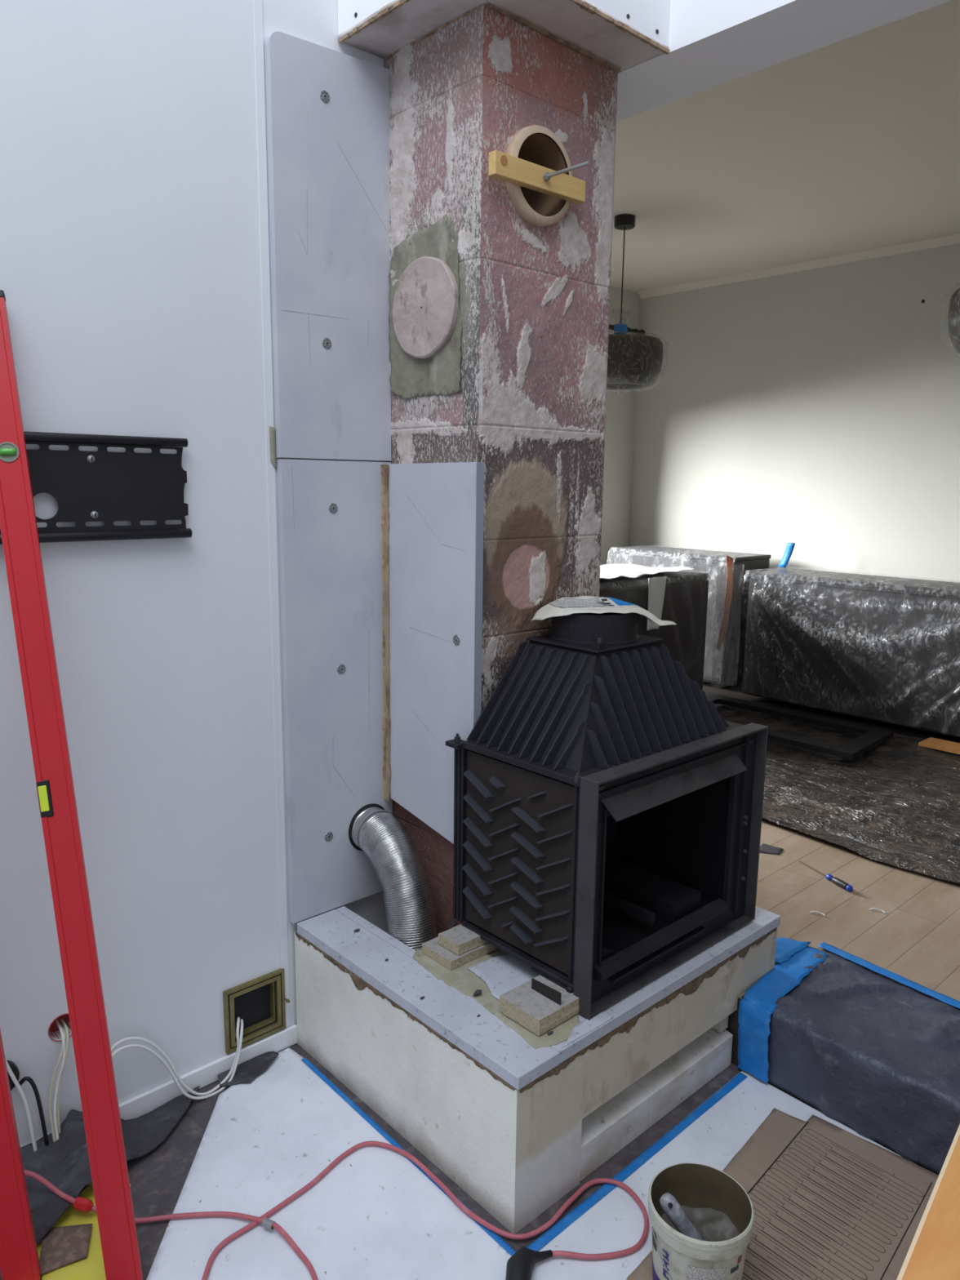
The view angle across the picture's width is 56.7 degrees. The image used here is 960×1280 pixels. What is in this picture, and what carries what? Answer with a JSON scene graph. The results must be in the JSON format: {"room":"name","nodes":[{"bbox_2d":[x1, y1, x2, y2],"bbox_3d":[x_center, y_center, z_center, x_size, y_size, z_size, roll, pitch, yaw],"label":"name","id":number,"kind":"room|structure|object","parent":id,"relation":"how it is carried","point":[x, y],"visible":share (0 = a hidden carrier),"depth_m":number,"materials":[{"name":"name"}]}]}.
{"room":"living room","nodes":[
{"label":"living room","id":0,"kind":"room"},
{"bbox_2d":[0,0,388,1146],"bbox_3d":[-1.499,-0.978,1.307,4.180,4.620,0.120,-8,14,-42],"label":"wall","id":1,"kind":"structure","parent":0,"point":[131,277],"depth_m":2.04,"materials":[{"name":"white paint"}]},
{"bbox_2d":[6,1060,19,1090],"bbox_3d":[-1.066,0.978,1.981,0.074,0.074,0.022,-8,14,-42],"label":"box","id":2,"kind":"object","parent":1,"relation":"attached to","point":[13,1066],"visible":0.45,"depth_m":1.99,"materials":[{"name":"black plastic"}]},
{"bbox_2d":[5,1059,37,1151],"bbox_3d":[-1.031,1.036,1.990,0.067,0.247,0.014,1,10,0],"label":"cable","id":3,"kind":"object","parent":2,"relation":"hanging from","point":[13,1077],"visible":0.85,"depth_m":1.99,"materials":[{"name":"white plastic"}]},
{"bbox_2d":[48,1013,71,1041],"bbox_3d":[-0.987,0.899,2.088,0.066,0.066,0.052,-8,14,-42],"label":"cable conduit","id":4,"kind":"object","parent":1,"relation":"attached to","point":[53,1027],"visible":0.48,"depth_m":2.10,"materials":[{"name":"red plastic"}]},
{"bbox_2d":[48,1022,66,1142],"bbox_3d":[-0.975,1.027,2.067,0.031,0.230,0.122,-1,10,-8],"label":"cable","id":5,"kind":"object","parent":4,"relation":"hanging from","point":[50,1112],"visible":1,"depth_m":2.03,"materials":[{"name":"beige plastic"}]},
{"bbox_2d":[53,1019,65,1140],"bbox_3d":[-0.973,1.025,2.066,0.028,0.246,0.121,-2,10,-17],"label":"cable","id":6,"kind":"object","parent":4,"relation":"hanging from","point":[56,1021],"visible":1,"depth_m":2.04,"materials":[{"name":"white plastic"}]},
{"bbox_2d":[56,1017,69,1133],"bbox_3d":[-0.968,1.024,2.075,0.030,0.244,0.115,-2,10,-13],"label":"cable","id":7,"kind":"object","parent":4,"relation":"hanging from","point":[62,1020],"visible":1,"depth_m":2.05,"materials":[{"name":"beige plastic"}]},
{"bbox_2d":[0,431,191,544],"bbox_3d":[-0.905,-0.321,1.880,0.598,0.228,0.032,-8,14,-42],"label":"tv bracket","id":8,"kind":"object","parent":1,"relation":"attached to","point":[102,485],"visible":0.9,"depth_m":1.96,"materials":[{"name":"black metal"}]},
{"bbox_2d":[118,1024,297,1119],"bbox_3d":[-1.772,1.300,1.391,3.396,0.057,0.012,-8,14,-42],"label":"baseboard","id":9,"kind":"structure","parent":1,"relation":"attached to","point":[143,1104],"depth_m":2.33,"materials":[{"name":"white wood"}]},
{"bbox_2d":[222,968,289,1053],"bbox_3d":[-0.613,1.005,2.427,0.185,0.178,0.056,-8,14,-42],"label":"air vent","id":10,"kind":"object","parent":1,"relation":"in","point":[260,1002],"visible":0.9,"depth_m":2.44,"materials":[{"name":"gold metal"}]},
{"bbox_2d":[253,0,289,1027],"bbox_3d":[-0.517,-1.098,2.115,0.024,4.442,0.003,-8,14,-42],"label":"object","id":11,"kind":"structure","parent":1,"relation":"attached to","point":[257,4],"depth_m":2.24,"materials":[{"name":"white paint"}]},
{"bbox_2d":[269,426,275,469],"bbox_3d":[-0.518,-0.481,2.224,0.014,0.105,0.004,-8,14,-42],"label":"scrap","id":12,"kind":"object","parent":1,"relation":"attached to","point":[272,430],"visible":1,"depth_m":2.22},
{"bbox_2d":[264,31,391,461],"bbox_3d":[-0.372,-0.960,2.256,0.344,0.984,0.029,-8,14,-42],"label":"board","id":13,"kind":"object","parent":1,"relation":"attached to","point":[327,110],"visible":1,"depth_m":2.23,"materials":[{"name":"grey concrete"}]},
{"bbox_2d":[320,89,329,102],"bbox_3d":[-0.378,-1.323,2.166,0.028,0.028,0.003,-8,14,-42],"label":"washer","id":14,"kind":"object","parent":13,"relation":"in","point":[324,94],"depth_m":2.17,"materials":[{"name":"silver metal"}]},
{"bbox_2d":[321,337,331,349],"bbox_3d":[-0.389,-0.754,2.262,0.028,0.028,0.003,-8,14,-42],"label":"washer","id":15,"kind":"object","parent":13,"relation":"in","point":[326,342],"depth_m":2.26,"materials":[{"name":"silver metal"}]},
{"bbox_2d":[275,458,392,923],"bbox_3d":[-0.386,0.143,2.451,0.340,1.248,0.029,-8,14,-42],"label":"board","id":16,"kind":"object","parent":1,"relation":"attached to","point":[330,531],"visible":0.95,"depth_m":2.42,"materials":[{"name":"grey concrete"}]},
{"bbox_2d":[324,831,333,841],"bbox_3d":[-0.421,0.547,2.478,0.028,0.028,0.003,-8,14,-42],"label":"washer","id":17,"kind":"object","parent":16,"relation":"in","point":[328,836],"depth_m":2.48,"materials":[{"name":"grey metal"}]},
{"bbox_2d":[328,502,337,513],"bbox_3d":[-0.386,-0.347,2.342,0.028,0.028,0.003,-8,14,-42],"label":"washer","id":18,"kind":"object","parent":16,"relation":"in","point":[332,507],"depth_m":2.34,"materials":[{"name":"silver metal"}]},
{"bbox_2d":[337,663,345,674],"bbox_3d":[-0.378,0.079,2.429,0.028,0.028,0.003,-8,14,-42],"label":"washer","id":19,"kind":"object","parent":16,"relation":"in","point":[340,667],"depth_m":2.43,"materials":[{"name":"grey metal"}]},
{"bbox_2d":[380,464,390,801],"bbox_3d":[-0.257,-0.006,2.510,0.041,0.958,0.041,-8,14,-42],"label":"bead","id":20,"kind":"object","parent":16,"relation":"attached to","point":[384,468],"visible":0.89,"depth_m":2.50},
{"bbox_2d":[77,1043,914,1279],"bbox_3d":[-0.059,1.595,0.182,4.245,0.060,4.400,-8,14,-42],"label":"floor","id":21,"kind":"structure","parent":0,"point":[157,1178],"depth_m":2.08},
{"bbox_2d":[0,1029,42,1279],"bbox_3d":[-1.004,0.557,1.727,0.358,1.437,0.068,9,13,41],"label":"spirit level","id":22,"kind":"object","parent":21,"relation":"on","point":[19,1255],"visible":1,"depth_m":1.74,"materials":[{"name":"red metal"}]},
{"bbox_2d":[36,1183,106,1279],"bbox_3d":[-0.872,1.257,1.829,0.217,0.008,0.362,-5,12,-30],"label":"bag","id":23,"kind":"object","parent":21,"relation":"on","point":[91,1267],"visible":0.48,"depth_m":1.82,"materials":[{"name":"plastic"}]},
{"bbox_2d":[39,1223,92,1275],"bbox_3d":[-0.854,1.248,1.835,0.095,0.003,0.119,-3,11,-20],"label":"scrap","id":24,"kind":"object","parent":23,"relation":"on","point":[62,1246],"visible":0.98,"depth_m":1.83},
{"bbox_2d":[0,289,143,1279],"bbox_3d":[-0.831,0.299,1.746,0.068,1.940,0.505,-8,13,-40],"label":"spirit level","id":25,"kind":"object","parent":21,"relation":"on","point":[18,522],"visible":1,"depth_m":1.74,"materials":[{"name":"red metal"}]},
{"bbox_2d":[0,1085,199,1279],"bbox_3d":[-0.943,1.171,2.000,0.230,0.114,0.758,6,11,26],"label":"crumpled cloth","id":26,"kind":"object","parent":21,"relation":"on","point":[64,1162],"visible":0.61,"depth_m":2.00,"materials":[{"name":"fabric"}]},
{"bbox_2d":[18,1075,48,1145],"bbox_3d":[-1.010,1.063,2.012,0.063,0.167,0.013,1,10,4],"label":"cable","id":27,"kind":"object","parent":26,"relation":"on","point":[28,1079],"visible":1,"depth_m":2.01,"materials":[{"name":"black plastic"}]},
{"bbox_2d":[111,1017,239,1096],"bbox_3d":[-0.762,1.066,2.253,0.056,0.242,0.390,9,13,40],"label":"cable","id":28,"kind":"object","parent":21,"relation":"on","point":[140,1038],"visible":0.73,"depth_m":2.25,"materials":[{"name":"white plastic"}]},
{"bbox_2d":[111,1018,243,1099],"bbox_3d":[-0.756,1.075,2.246,0.056,0.233,0.400,9,13,40],"label":"cable","id":29,"kind":"object","parent":21,"relation":"on","point":[142,1046],"visible":0.77,"depth_m":2.25,"materials":[{"name":"white plastic"}]},
{"bbox_2d":[383,4,617,937],"bbox_3d":[0.044,-0.392,2.492,0.505,2.750,0.405,-8,14,-42],"label":"shaft","id":30,"kind":"object","parent":21,"relation":"on","point":[499,298],"visible":0.6,"depth_m":2.26,"materials":[{"name":"concrete"}]},
{"bbox_2d":[386,462,484,844],"bbox_3d":[-0.128,0.044,2.381,0.029,1.017,0.361,-8,14,-42],"label":"board","id":31,"kind":"object","parent":30,"relation":"attached to","point":[436,510],"visible":0.99,"depth_m":2.36,"materials":[{"name":"grey"}]},
{"bbox_2d":[453,634,460,645],"bbox_3d":[-0.060,0.000,2.280,0.003,0.028,0.028,-8,14,-42],"label":"washer","id":32,"kind":"object","parent":31,"relation":"in","point":[456,637],"depth_m":2.28,"materials":[{"name":"grey metal"}]},
{"bbox_2d":[337,0,670,71],"bbox_3d":[0.074,-2.414,2.047,0.634,1.912,0.538,-8,14,-42],"label":"soffit","id":33,"kind":"object","parent":30,"relation":"attached to","point":[619,35],"visible":1,"depth_m":2.13,"materials":[{"name":"white paint"}]},
{"bbox_2d":[488,150,585,204],"bbox_3d":[0.143,-1.116,2.151,0.314,0.053,0.025,-8,14,-42],"label":"brace","id":34,"kind":"object","parent":30,"relation":"attached to","point":[504,166],"visible":1,"depth_m":2.13,"materials":[{"name":"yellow wood"}]},
{"bbox_2d":[520,160,590,186],"bbox_3d":[0.165,-1.117,2.142,0.032,0.031,0.255,-8,14,-42],"label":"rod","id":35,"kind":"object","parent":34,"relation":"attached to","point":[547,175],"visible":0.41,"depth_m":2.10,"materials":[{"name":"silver metal"}]},
{"bbox_2d":[146,1047,911,1279],"bbox_3d":[-0.030,1.279,1.745,2.040,0.016,1.812,-8,14,-42],"label":"fleece","id":36,"kind":"object","parent":21,"relation":"on","point":[375,1215],"visible":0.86,"depth_m":1.97},
{"bbox_2d":[23,1169,318,1279],"bbox_3d":[-0.671,1.195,1.861,0.850,0.113,0.179,4,10,16],"label":"cord","id":37,"kind":"object","parent":36,"relation":"on","point":[81,1204],"visible":0.81,"depth_m":1.90,"materials":[{"name":"red plastic"}]},
{"bbox_2d":[217,1051,279,1086],"bbox_3d":[-0.608,1.153,2.378,0.180,0.013,0.084,-8,14,-42],"label":"scrap","id":38,"kind":"object","parent":36,"relation":"on","point":[246,1072],"visible":0.97,"depth_m":2.38,"materials":[{"name":"fabric"}]},
{"bbox_2d":[302,1057,515,1255],"bbox_3d":[-0.207,1.210,2.140,0.013,0.002,0.838,-8,13,-41],"label":"tape","id":39,"kind":"object","parent":36,"relation":"on","point":[508,1248],"visible":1,"depth_m":2.19,"materials":[{"name":"blue plastic"}]},
{"bbox_2d":[201,1141,648,1279],"bbox_3d":[-0.097,1.229,1.914,0.923,0.052,0.458,0,10,-3],"label":"power cord","id":40,"kind":"object","parent":36,"relation":"on","point":[520,1265],"visible":1,"depth_m":1.89,"materials":[{"name":"red rubber"}]},
{"bbox_2d":[527,1072,746,1251],"bbox_3d":[0.400,1.222,2.115,0.860,0.002,0.023,-9,14,-42],"label":"tape","id":41,"kind":"object","parent":36,"relation":"on","point":[588,1202],"visible":0.97,"depth_m":2.08,"materials":[{"name":"blue plastic"}]},
{"bbox_2d":[626,1107,938,1279],"bbox_3d":[0.731,1.290,1.738,0.928,0.004,0.772,-8,14,-42],"label":"cardboard sheet","id":42,"kind":"object","parent":36,"relation":"on","point":[829,1202],"visible":0.77,"depth_m":1.98,"materials":[{"name":"brown cardboard"}]},
{"bbox_2d":[648,1162,754,1279],"bbox_3d":[0.428,1.186,1.748,0.204,0.190,0.203,-8,14,-42],"label":"bucket","id":43,"kind":"object","parent":42,"relation":"on","point":[676,1255],"visible":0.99,"depth_m":1.72,"materials":[{"name":"white plastic"}]},
{"bbox_2d":[659,1192,704,1240],"bbox_3d":[0.404,1.163,1.723,0.119,0.160,0.060,4,11,18],"label":"trowel","id":44,"kind":"object","parent":43,"relation":"in","point":[669,1205],"visible":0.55,"depth_m":1.72,"materials":[{"name":"grey plastic"}]},
{"bbox_2d":[661,1204,740,1241],"bbox_3d":[0.429,1.187,1.750,0.173,0.047,0.173,-8,14,-42],"label":"mortar","id":45,"kind":"object","parent":43,"relation":"in","point":[713,1225],"visible":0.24,"depth_m":1.79,"materials":[{"name":"grey concrete"}]},
{"bbox_2d":[686,1264,726,1279],"bbox_3d":[0.423,1.201,1.665,0.072,0.066,0.012,1,10,4],"label":"print","id":46,"kind":"object","parent":43,"relation":"on","point":[694,1272],"depth_m":1.66},
{"bbox_2d":[730,1273,738,1279],"bbox_3d":[0.479,1.215,1.681,0.030,0.026,0.004,-6,12,-34],"label":"print","id":47,"kind":"object","parent":43,"relation":"on","point":[733,1276],"depth_m":1.68},
{"bbox_2d":[294,906,780,1233],"bbox_3d":[0.167,0.960,2.521,1.051,0.382,0.879,-8,14,-42],"label":"plinth","id":48,"kind":"object","parent":21,"relation":"on","point":[516,1117],"visible":0.72,"depth_m":2.12,"materials":[{"name":"paint"}]},
{"bbox_2d":[348,804,436,951],"bbox_3d":[-0.239,0.756,2.495,0.139,0.530,0.357,-7,13,-37],"label":"flexible duct","id":49,"kind":"object","parent":48,"relation":"on","point":[393,855],"visible":0.73,"depth_m":2.40,"materials":[{"name":"metal"}]},
{"bbox_2d":[422,936,497,970],"bbox_3d":[-0.045,0.792,2.311,0.181,0.026,0.116,-8,14,-42],"label":"brick","id":50,"kind":"object","parent":48,"relation":"on","point":[432,948],"visible":0.44,"depth_m":2.26,"materials":[{"name":"beige stone"}]},
{"bbox_2d":[438,924,487,955],"bbox_3d":[-0.014,0.763,2.318,0.182,0.028,0.079,-8,14,-42],"label":"brick","id":51,"kind":"object","parent":50,"relation":"on","point":[459,940],"visible":0.48,"depth_m":2.27,"materials":[{"name":"beige stone"}]},
{"bbox_2d":[472,989,481,996],"bbox_3d":[-0.005,0.836,2.105,0.016,0.012,0.027,6,11,29],"label":"crumb","id":52,"kind":"object","parent":48,"relation":"on","point":[477,992],"visible":1,"depth_m":2.10,"materials":[{"name":"grey stone"}]},
{"bbox_2d":[499,974,578,1035],"bbox_3d":[0.149,0.832,2.046,0.168,0.038,0.127,-8,14,-42],"label":"brick","id":53,"kind":"object","parent":48,"relation":"on","point":[522,1004],"visible":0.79,"depth_m":2.01,"materials":[{"name":"beige stone"}]},
{"bbox_2d":[531,977,561,1004],"bbox_3d":[0.151,0.800,2.029,0.002,0.028,0.090,-8,14,-42],"label":"steel shim","id":54,"kind":"object","parent":53,"relation":"on","point":[551,993],"visible":1,"depth_m":2.03,"materials":[{"name":"grey metal"}]},
{"bbox_2d":[445,612,768,1020],"bbox_3d":[0.341,0.360,2.348,0.717,0.876,0.495,-8,14,-42],"label":"insert","id":55,"kind":"object","parent":48,"relation":"on","point":[607,814],"visible":0.9,"depth_m":2.22,"materials":[{"name":"metal"}]},
{"bbox_2d":[466,634,728,772],"bbox_3d":[0.345,0.124,2.314,0.678,0.244,0.385,-8,14,-42],"label":"hood","id":56,"kind":"object","parent":55,"relation":"attached to","point":[568,704],"depth_m":2.20,"materials":[{"name":"black metal"}]},
{"bbox_2d":[530,595,676,626],"bbox_3d":[0.320,-0.073,2.336,0.330,0.060,0.306,-8,14,-42],"label":"sack","id":57,"kind":"object","parent":55,"relation":"on","point":[562,606],"visible":1,"depth_m":2.30,"materials":[{"name":"white paper"}]},
{"bbox_2d":[549,597,604,607],"bbox_3d":[0.257,-0.097,2.345,0.142,0.017,0.104,-1,10,-10],"label":"print","id":58,"kind":"object","parent":57,"relation":"on","point":[563,602],"depth_m":2.37},
{"bbox_2d":[605,596,639,606],"bbox_3d":[0.383,-0.096,2.394,0.063,0.031,0.103,-1,10,-9],"label":"print","id":59,"kind":"object","parent":57,"relation":"attached to","point":[616,602],"depth_m":2.37,"materials":[{"name":"blue paper"}]},
{"bbox_2d":[767,948,959,1174],"bbox_3d":[1.316,1.130,2.070,0.427,0.220,1.305,-8,14,-42],"label":"step cover","id":60,"kind":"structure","parent":21,"relation":"on","point":[877,1055],"depth_m":2.24,"materials":[{"name":"grey plastic"}]},
{"bbox_2d":[737,946,828,1083],"bbox_3d":[0.861,1.045,2.525,0.104,0.207,0.417,9,13,40],"label":"tape","id":61,"kind":"object","parent":60,"relation":"attached to","point":[757,1006],"visible":1,"depth_m":2.40,"materials":[{"name":"blue plastic"}]},
{"bbox_2d":[817,942,959,1008],"bbox_3d":[1.429,1.006,2.197,0.043,0.003,1.272,-8,13,-39],"label":"tape","id":62,"kind":"object","parent":60,"relation":"on","point":[943,997],"visible":1,"depth_m":2.51,"materials":[{"name":"blue plastic"}]},
{"bbox_2d":[896,1124,959,1279],"bbox_3d":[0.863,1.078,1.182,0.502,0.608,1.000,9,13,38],"label":"wooden board","id":63,"kind":"object","parent":21,"relation":"on","point":[933,1253],"visible":1,"depth_m":1.15,"materials":[{"name":"orange wood"}]},
{"bbox_2d":[600,285,639,565],"bbox_3d":[-0.268,-0.998,5.957,4.200,3.070,0.120,-8,14,-42],"label":"wall","id":64,"kind":"structure","parent":0,"point":[620,406],"depth_m":7.06,"materials":[{"name":"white paint"}]},
{"bbox_2d":[608,324,645,335],"bbox_3d":[0.767,-2.314,6.513,1.355,0.071,0.111,-8,14,-42],"label":"curtain rod","id":65,"kind":"object","parent":64,"relation":"attached to","point":[636,331],"visible":0.25,"depth_m":6.84,"materials":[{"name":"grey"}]},
{"bbox_2d":[616,0,951,121],"bbox_3d":[0.804,-2.406,1.903,0.248,1.958,6.820,-8,14,-42],"label":"beam","id":66,"kind":"structure","parent":64,"relation":"attached to","point":[712,43],"depth_m":2.17,"materials":[{"name":"white paint"}]},
{"bbox_2d":[610,0,959,292],"bbox_3d":[2.238,-2.115,3.349,3.740,0.100,6.900,-8,14,-42],"label":"ceiling","id":67,"kind":"structure","parent":0,"point":[851,144],"depth_m":4.11,"materials":[{"name":"beige paint"}]},
{"bbox_2d":[606,213,667,392],"bbox_3d":[0.806,-1.900,5.070,0.558,0.958,0.561,-8,14,-42],"label":"pendant lamp","id":68,"kind":"object","parent":67,"relation":"hanging from","point":[634,362],"visible":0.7,"depth_m":4.93,"materials":[{"name":"black plastic"}]},
{"bbox_2d":[940,286,959,353],"bbox_3d":[2.191,-1.620,3.585,0.558,0.958,0.561,-8,14,-42],"label":"pendant lamp","id":69,"kind":"object","parent":67,"relation":"hanging from","point":[953,315],"visible":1,"depth_m":3.66,"materials":[{"name":"black plastic"}]},
{"bbox_2d":[629,243,959,582],"bbox_3d":[3.554,-0.854,4.813,0.120,2.860,6.900,-8,14,-42],"label":"wall","id":70,"kind":"structure","parent":0,"point":[817,410],"depth_m":6.05,"materials":[{"name":"white paint"}]},
{"bbox_2d":[637,233,959,298],"bbox_3d":[3.537,-2.225,4.484,0.045,0.044,6.800,-8,14,-42],"label":"trim","id":71,"kind":"structure","parent":70,"relation":"attached to","point":[954,238],"depth_m":5.92,"materials":[{"name":"beige paint"}]},
{"bbox_2d":[702,680,959,1174],"bbox_3d":[2.124,0.867,3.874,4.055,0.263,7.000,-8,14,-42],"label":"floor","id":72,"kind":"structure","parent":0,"point":[917,939],"depth_m":2.98,"materials":[{"name":"brown wood"}]},
{"bbox_2d":[599,571,708,690],"bbox_3d":[0.740,0.004,5.431,1.292,0.795,0.638,-8,14,-42],"label":"base cabinet","id":73,"kind":"object","parent":72,"relation":"on","point":[685,604],"visible":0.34,"depth_m":5.42,"materials":[{"name":"grey plastic"}]},
{"bbox_2d":[600,570,711,586],"bbox_3d":[0.756,-0.016,5.400,1.355,0.766,0.738,-8,14,-42],"label":"film cover","id":74,"kind":"object","parent":73,"relation":"on","point":[682,575],"visible":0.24,"depth_m":5.35,"materials":[{"name":"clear plastic"}]},
{"bbox_2d":[600,564,694,578],"bbox_3d":[0.764,-0.414,5.363,1.165,0.022,0.575,-8,14,-42],"label":"cover","id":75,"kind":"object","parent":74,"relation":"on","point":[607,571],"visible":0.49,"depth_m":5.40,"materials":[{"name":"white"}]},
{"bbox_2d":[646,576,666,630],"bbox_3d":[1.023,-0.213,5.140,0.188,0.300,0.025,-8,14,-42],"label":"strap","id":76,"kind":"object","parent":74,"relation":"hanging from","point":[656,585],"visible":0.88,"depth_m":5.13,"materials":[{"name":"white"}]},
{"bbox_2d":[614,546,771,684],"bbox_3d":[1.516,-0.210,6.498,0.518,0.865,0.982,-8,14,-42],"label":"base cabinet","id":77,"kind":"object","parent":72,"relation":"on","point":[700,562],"visible":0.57,"depth_m":6.09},
{"bbox_2d":[613,545,771,560],"bbox_3d":[1.493,-0.243,6.457,0.640,0.812,1.060,-8,14,-42],"label":"film cover","id":78,"kind":"object","parent":77,"relation":"on","point":[684,554],"visible":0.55,"depth_m":6.30,"materials":[{"name":"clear plastic"}]},
{"bbox_2d":[759,843,783,854],"bbox_3d":[1.107,0.802,3.396,0.083,0.002,0.094,8,12,35],"label":"scrap","id":79,"kind":"object","parent":72,"relation":"on","point":[764,848],"visible":0.89,"depth_m":3.40,"materials":[{"name":"grey"}]},
{"bbox_2d":[774,937,811,963],"bbox_3d":[0.880,0.916,2.644,0.220,0.007,0.115,-8,14,-42],"label":"tape","id":80,"kind":"object","parent":72,"relation":"on","point":[786,948],"visible":0.55,"depth_m":2.64,"materials":[{"name":"blue plastic"}]},
{"bbox_2d":[809,911,825,916],"bbox_3d":[1.100,0.889,2.894,0.050,0.007,0.016,7,12,31],"label":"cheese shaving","id":81,"kind":"object","parent":72,"relation":"on","point":[811,911],"visible":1,"depth_m":2.90,"materials":[{"name":"white"}]},
{"bbox_2d":[799,860,853,891],"bbox_3d":[1.228,0.835,3.174,0.025,0.025,0.267,-3,11,-21],"label":"screwdriver","id":82,"kind":"object","parent":72,"relation":"on","point":[836,881],"visible":1,"depth_m":3.10,"materials":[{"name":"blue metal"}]},
{"bbox_2d":[715,703,959,884],"bbox_3d":[1.978,0.673,4.074,1.840,0.037,3.140,-8,14,-42],"label":"film","id":83,"kind":"object","parent":72,"relation":"on","point":[896,803],"visible":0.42,"depth_m":3.97,"materials":[{"name":"clear plastic"}]},
{"bbox_2d":[706,693,893,759],"bbox_3d":[1.652,0.465,4.987,0.580,0.030,1.160,-8,14,-42],"label":"frame","id":84,"kind":"object","parent":83,"relation":"on","point":[871,737],"visible":0.65,"depth_m":4.78,"materials":[{"name":"black metal"}]},
{"bbox_2d":[918,737,959,754],"bbox_3d":[2.493,0.566,4.658,0.160,0.016,0.320,-8,14,-42],"label":"board","id":85,"kind":"object","parent":83,"relation":"on","point":[932,743],"visible":1,"depth_m":4.68,"materials":[{"name":"orange wood"}]},
{"bbox_2d":[742,568,959,737],"bbox_3d":[2.867,0.130,4.871,0.508,0.795,2.867,-8,14,-42],"label":"base cabinet","id":86,"kind":"object","parent":72,"relation":"on","point":[900,686],"visible":0.96,"depth_m":5.21,"materials":[{"name":"plastic"}]},
{"bbox_2d":[743,567,959,717],"bbox_3d":[2.835,0.110,4.825,0.653,0.769,2.925,-8,14,-42],"label":"film cover","id":87,"kind":"object","parent":86,"relation":"on","point":[809,626],"visible":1,"depth_m":5.22,"materials":[{"name":"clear plastic"}]},
{"bbox_2d":[711,565,742,687],"bbox_3d":[1.576,-0.084,5.657,0.237,0.789,0.035,-5,11,-28],"label":"bundle","id":88,"kind":"object","parent":87,"relation":"attached to","point":[735,566],"visible":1,"depth_m":5.66,"materials":[{"name":"grey plastic"}]},
{"bbox_2d":[715,555,733,650],"bbox_3d":[1.573,-0.235,5.706,0.087,0.620,0.012,-1,10,-8],"label":"strap","id":89,"kind":"object","parent":88,"relation":"in","point":[729,560],"visible":0.98,"depth_m":5.70,"materials":[{"name":"brown fabric"}]},
{"bbox_2d":[777,542,795,567],"bbox_3d":[2.025,-0.560,5.869,0.012,0.165,0.110,-8,14,-42],"label":"tab","id":90,"kind":"object","parent":87,"relation":"on","point":[790,546],"visible":1,"depth_m":5.87,"materials":[{"name":"blue plastic"}]},
{"bbox_2d":[869,907,885,913],"bbox_3d":[1.306,0.887,2.921,0.050,0.007,0.016,7,12,31],"label":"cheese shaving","id":91,"kind":"object","parent":72,"relation":"on","point":[872,908],"visible":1,"depth_m":2.92,"materials":[{"name":"white"}]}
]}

